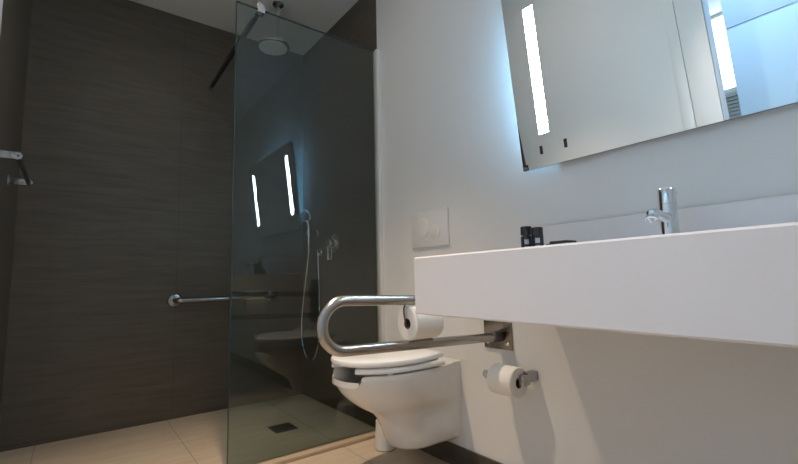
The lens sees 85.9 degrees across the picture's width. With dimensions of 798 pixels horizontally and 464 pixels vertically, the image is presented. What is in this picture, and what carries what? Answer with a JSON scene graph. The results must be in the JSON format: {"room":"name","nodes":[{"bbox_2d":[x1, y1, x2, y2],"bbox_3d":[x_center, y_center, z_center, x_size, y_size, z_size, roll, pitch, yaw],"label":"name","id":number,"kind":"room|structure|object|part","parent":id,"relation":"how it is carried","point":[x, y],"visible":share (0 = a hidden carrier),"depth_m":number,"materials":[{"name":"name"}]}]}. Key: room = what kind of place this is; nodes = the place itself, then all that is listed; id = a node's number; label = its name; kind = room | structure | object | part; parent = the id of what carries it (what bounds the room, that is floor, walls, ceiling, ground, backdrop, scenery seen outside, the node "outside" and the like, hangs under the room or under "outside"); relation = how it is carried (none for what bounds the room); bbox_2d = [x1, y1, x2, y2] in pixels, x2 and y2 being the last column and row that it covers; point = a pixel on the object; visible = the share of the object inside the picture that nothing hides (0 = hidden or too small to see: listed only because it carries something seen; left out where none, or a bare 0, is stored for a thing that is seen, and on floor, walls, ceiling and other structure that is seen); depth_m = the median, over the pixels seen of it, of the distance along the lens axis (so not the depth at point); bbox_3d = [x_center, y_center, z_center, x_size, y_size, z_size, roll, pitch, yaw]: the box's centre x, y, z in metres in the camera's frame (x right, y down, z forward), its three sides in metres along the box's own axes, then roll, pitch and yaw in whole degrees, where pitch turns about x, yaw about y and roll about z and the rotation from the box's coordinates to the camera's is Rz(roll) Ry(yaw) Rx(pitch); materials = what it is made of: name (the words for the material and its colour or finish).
{"room":"bathroom","nodes":[
{"label":"bathroom","id":0,"kind":"room"},
{"bbox_2d":[0,0,31,415],"bbox_3d":[-0.829,-0.393,0.629,0.100,2.757,4.015,3,-8,-37],"label":"wall","id":1,"kind":"structure","parent":0,"point":[16,14],"depth_m":1.96,"materials":[{"name":"tile"}]},
{"bbox_2d":[0,150,32,186],"bbox_3d":[-1.552,-0.251,1.731,0.086,0.048,0.540,3,-8,-37],"label":"towel rail","id":2,"kind":"object","parent":1,"relation":"attached to","point":[17,156],"visible":1,"depth_m":1.69,"materials":[{"name":"grey metal"}]},
{"bbox_3d":[-1.400,-0.276,1.534,0.083,0.028,0.013,3,-8,-37],"label":"arm","id":3,"kind":"part","parent":2,"relation":"part of","materials":[{"name":"grey metal"}]},
{"bbox_3d":[-1.702,-0.225,1.929,0.083,0.028,0.013,3,-8,-37],"label":"arm","id":4,"kind":"part","parent":2,"relation":"part of","materials":[{"name":"grey metal"}]},
{"bbox_2d":[0,0,302,451],"bbox_3d":[-1.389,-0.143,2.770,1.807,2.757,0.100,3,-8,-37],"label":"wall","id":5,"kind":"structure","parent":0,"point":[127,146],"depth_m":2.60,"materials":[{"name":"tile"}]},
{"bbox_2d":[167,290,277,306],"bbox_3d":[-1.116,0.433,2.795,0.695,0.084,0.073,3,-8,-37],"label":"grab bar","id":6,"kind":"object","parent":5,"relation":"attached to","point":[174,300],"visible":1,"depth_m":2.72,"materials":[{"name":"grey metal"}]},
{"bbox_3d":[-1.114,0.432,2.793,0.642,0.031,0.068,3,-8,-37],"label":"rail","id":7,"kind":"part","parent":6,"relation":"part of","materials":[{"name":"grey metal"}]},
{"bbox_2d":[0,394,448,463],"bbox_3d":[-0.149,0.974,1.035,1.607,0.100,3.915,3,-8,-37],"label":"floor","id":8,"kind":"structure","parent":0,"point":[198,438],"depth_m":2.19,"materials":[{"name":"beige tile"}]},
{"bbox_2d":[268,422,297,433],"bbox_3d":[-0.642,1.080,2.368,0.124,0.004,0.124,3,-8,-37],"label":"floor drain","id":9,"kind":"object","parent":8,"relation":"on","point":[279,428],"visible":1,"depth_m":2.36,"materials":[{"name":"metal"}]},
{"bbox_2d":[375,419,395,451],"bbox_3d":[-0.068,0.867,2.068,0.104,0.335,0.104,3,-8,-37],"label":"toilet brush holder","id":10,"kind":"object","parent":8,"relation":"on","point":[381,445],"visible":0.3,"depth_m":2.01,"materials":[{"name":"white plastic"}]},
{"bbox_2d":[130,0,357,55],"bbox_3d":[-0.209,-1.667,1.328,1.607,0.100,3.915,3,-8,-37],"label":"ceiling","id":11,"kind":"structure","parent":0,"point":[321,15],"depth_m":2.83,"materials":[{"name":"paint"}]},
{"bbox_2d":[256,1,289,55],"bbox_3d":[-0.789,-1.296,2.693,0.200,0.308,0.200,3,-8,-37],"label":"shower","id":12,"kind":"object","parent":11,"relation":"hanging from","point":[275,46],"visible":1,"depth_m":2.69,"materials":[{"name":"metal"}]},
{"bbox_3d":[-0.785,-1.146,2.676,0.172,0.006,0.172,3,-8,-37],"label":"nozzle plate","id":13,"kind":"part","parent":12,"relation":"part of","materials":[{"name":"white plastic"}]},
{"bbox_3d":[-0.765,-1.304,2.712,0.023,0.270,0.023,3,-8,-37],"label":"arm","id":14,"kind":"part","parent":12,"relation":"part of","materials":[{"name":"silver metal"}]},
{"bbox_2d":[303,0,797,463],"bbox_3d":[0.532,-0.310,1.655,0.100,2.757,4.015,3,-8,-37],"label":"wall","id":15,"kind":"structure","parent":0,"point":[450,136],"depth_m":1.71,"materials":[{"name":"white paint"}]},
{"bbox_2d":[250,429,374,463],"bbox_3d":[-0.393,1.029,2.024,0.802,0.018,0.065,3,-8,-37],"label":"trim","id":16,"kind":"structure","parent":15,"relation":"attached to","point":[325,447],"depth_m":2.02,"materials":[{"name":"beige stone"}]},
{"bbox_2d":[208,1,384,463],"bbox_3d":[-0.721,0.012,2.540,0.802,2.132,1.037,3,-8,-37],"label":"screen","id":17,"kind":"object","parent":16,"relation":"on","point":[259,8],"visible":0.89,"depth_m":2.35,"materials":[{"name":"glass"}]},
{"bbox_2d":[306,230,319,236],"bbox_3d":[-0.604,0.006,2.977,0.090,0.050,0.050,3,-8,-37],"label":"holder","id":18,"kind":"object","parent":15,"relation":"attached to","point":[308,232],"visible":0.99,"depth_m":2.97,"materials":[{"name":"silver metal"}]},
{"bbox_2d":[300,209,320,360],"bbox_3d":[-0.627,0.357,2.925,0.219,1.025,0.092,-6,-8,37],"label":"shower","id":19,"kind":"object","parent":18,"relation":"on","point":[305,215],"visible":0.97,"depth_m":2.95,"materials":[{"name":"silver metal"}]},
{"bbox_3d":[-0.628,-0.001,2.956,0.026,0.180,0.040,-6,-8,36],"label":"handle","id":20,"kind":"part","parent":19,"relation":"part of","materials":[{"name":"silver metal"}]},
{"bbox_2d":[317,248,322,255],"bbox_3d":[-0.547,0.137,2.940,0.032,0.056,0.056,3,-8,-37],"label":"outlet","id":21,"kind":"object","parent":15,"relation":"attached to","point":[320,251],"visible":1,"depth_m":2.93,"materials":[{"name":"silver metal"}]},
{"bbox_2d":[326,234,339,259],"bbox_3d":[-0.437,0.095,2.776,0.057,0.171,0.124,3,-8,-37],"label":"shower mixer","id":22,"kind":"object","parent":15,"relation":"attached to","point":[333,244],"visible":1,"depth_m":2.76,"materials":[{"name":"silver metal"}]},
{"bbox_3d":[-0.449,0.129,2.763,0.024,0.101,0.028,3,-8,-37],"label":"lever","id":23,"kind":"part","parent":22,"relation":"part of","materials":[{"name":"silver metal"}]},
{"bbox_3d":[-0.419,0.072,2.793,0.010,0.124,0.124,3,-8,-37],"label":"plate","id":24,"kind":"part","parent":22,"relation":"part of","materials":[{"name":"silver metal"}]},
{"bbox_2d":[331,349,461,449],"bbox_3d":[-0.023,0.692,1.783,0.534,0.386,0.374,3,-8,-37],"label":"toilet","id":25,"kind":"object","parent":15,"relation":"attached to","point":[414,396],"visible":0.93,"depth_m":1.70,"materials":[{"name":"white ceramic"}]},
{"bbox_3d":[-0.073,0.509,1.768,0.419,0.024,0.374,3,-8,-37],"label":"lid","id":26,"kind":"part","parent":25,"relation":"part of","materials":[{"name":"white plastic"}]},
{"bbox_3d":[-0.071,0.536,1.766,0.366,0.020,0.368,3,-8,-37],"label":"seat","id":27,"kind":"part","parent":25,"relation":"part of","materials":[{"name":"white plastic"}]},
{"bbox_2d":[316,295,512,356],"bbox_3d":[0.074,0.294,1.467,0.796,0.295,0.138,3,-8,-37],"label":"support rail","id":28,"kind":"object","parent":15,"relation":"attached to","point":[498,335],"visible":0.7,"depth_m":1.36,"materials":[{"name":"silver metal"}]},
{"bbox_2d":[398,306,443,340],"bbox_3d":[0.073,0.303,1.442,0.112,0.111,0.114,3,-8,-37],"label":"toilet roll","id":29,"kind":"object","parent":28,"relation":"on","point":[421,326],"visible":0.94,"depth_m":1.40,"materials":[{"name":"paper"}]},
{"bbox_3d":[0.389,0.313,1.705,0.008,0.295,0.138,3,-8,-37],"label":"wall plate","id":30,"kind":"part","parent":28,"relation":"part of","materials":[{"name":"metal"}]},
{"bbox_2d":[411,207,449,248],"bbox_3d":[0.143,-0.016,2.049,0.018,0.172,0.263,3,-8,-37],"label":"flush plate","id":31,"kind":"object","parent":15,"relation":"attached to","point":[430,228],"visible":1,"depth_m":2.03,"materials":[{"name":"white plastic"}]},
{"bbox_2d":[419,441,502,463],"bbox_3d":[0.800,0.866,1.112,0.012,0.088,2.870,3,-8,-37],"label":"baseboard","id":32,"kind":"structure","parent":15,"relation":"attached to","point":[451,453],"depth_m":1.84,"materials":[{"name":"tile"}]},
{"bbox_2d":[482,369,537,386],"bbox_3d":[0.389,0.544,1.621,0.086,0.065,0.261,3,-8,-37],"label":"toilet roll holder","id":33,"kind":"object","parent":15,"relation":"attached to","point":[529,376],"visible":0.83,"depth_m":1.52,"materials":[{"name":"grey metal"}]},
{"bbox_2d":[486,363,527,397],"bbox_3d":[0.394,0.541,1.566,0.106,0.106,0.108,3,-8,-37],"label":"toilet roll","id":34,"kind":"object","parent":33,"relation":"on","point":[501,379],"visible":0.88,"depth_m":1.53,"materials":[{"name":"paper"}]},
{"bbox_2d":[414,194,797,347],"bbox_3d":[0.664,0.053,0.814,0.667,0.311,1.338,3,-8,-37],"label":"countertop","id":35,"kind":"structure","parent":15,"relation":"attached to","point":[730,272],"depth_m":0.72,"materials":[{"name":"white stone"}]},
{"bbox_2d":[520,226,531,246],"bbox_3d":[0.385,0.029,1.292,0.034,0.090,0.034,3,-8,-37],"label":"toiletry bottle","id":36,"kind":"object","parent":35,"relation":"on","point":[525,231],"visible":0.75,"depth_m":1.28,"materials":[{"name":"black plastic"}]},
{"bbox_2d":[531,227,543,245],"bbox_3d":[0.404,0.028,1.250,0.034,0.082,0.034,3,-8,-37],"label":"toiletry bottle","id":37,"kind":"object","parent":35,"relation":"on","point":[537,238],"visible":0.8,"depth_m":1.24,"materials":[{"name":"black plastic"}]},
{"bbox_2d":[546,240,576,244],"bbox_3d":[0.472,0.045,1.232,0.070,0.040,0.080,3,-8,-37],"label":"soap dish","id":38,"kind":"object","parent":35,"relation":"on","point":[559,241],"visible":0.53,"depth_m":1.21,"materials":[{"name":"black plastic"}]},
{"bbox_3d":[0.472,0.049,1.232,0.070,0.033,0.080,3,-8,-37],"label":"dish","id":39,"kind":"part","parent":38,"relation":"part of","materials":[{"name":"white ceramic"}]},
{"bbox_2d":[645,187,679,234],"bbox_3d":[0.662,-0.035,1.072,0.168,0.156,0.050,3,-8,-37],"label":"faucet","id":40,"kind":"object","parent":35,"relation":"on","point":[667,214],"visible":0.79,"depth_m":1.07,"materials":[{"name":"silver metal"}]},
{"bbox_3d":[0.638,-0.040,1.054,0.096,0.030,0.028,3,-8,-37],"label":"spout","id":41,"kind":"part","parent":40,"relation":"part of","materials":[{"name":"silver metal"}]},
{"bbox_3d":[0.698,-0.090,1.106,0.076,0.040,0.041,3,-8,-37],"label":"lever","id":42,"kind":"part","parent":40,"relation":"part of","materials":[{"name":"silver metal"}]},
{"bbox_2d":[501,0,797,171],"bbox_3d":[0.732,-0.602,1.238,0.112,0.657,0.974,3,-8,-37],"label":"mirror","id":43,"kind":"object","parent":15,"relation":"attached to","point":[589,77],"visible":1,"depth_m":1.26,"materials":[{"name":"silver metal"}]},
{"bbox_3d":[0.727,-0.603,1.234,0.090,0.656,0.974,3,-8,-37],"label":"edge trim","id":44,"kind":"part","parent":43,"relation":"part of","materials":[{"name":"metal"}]}
]}

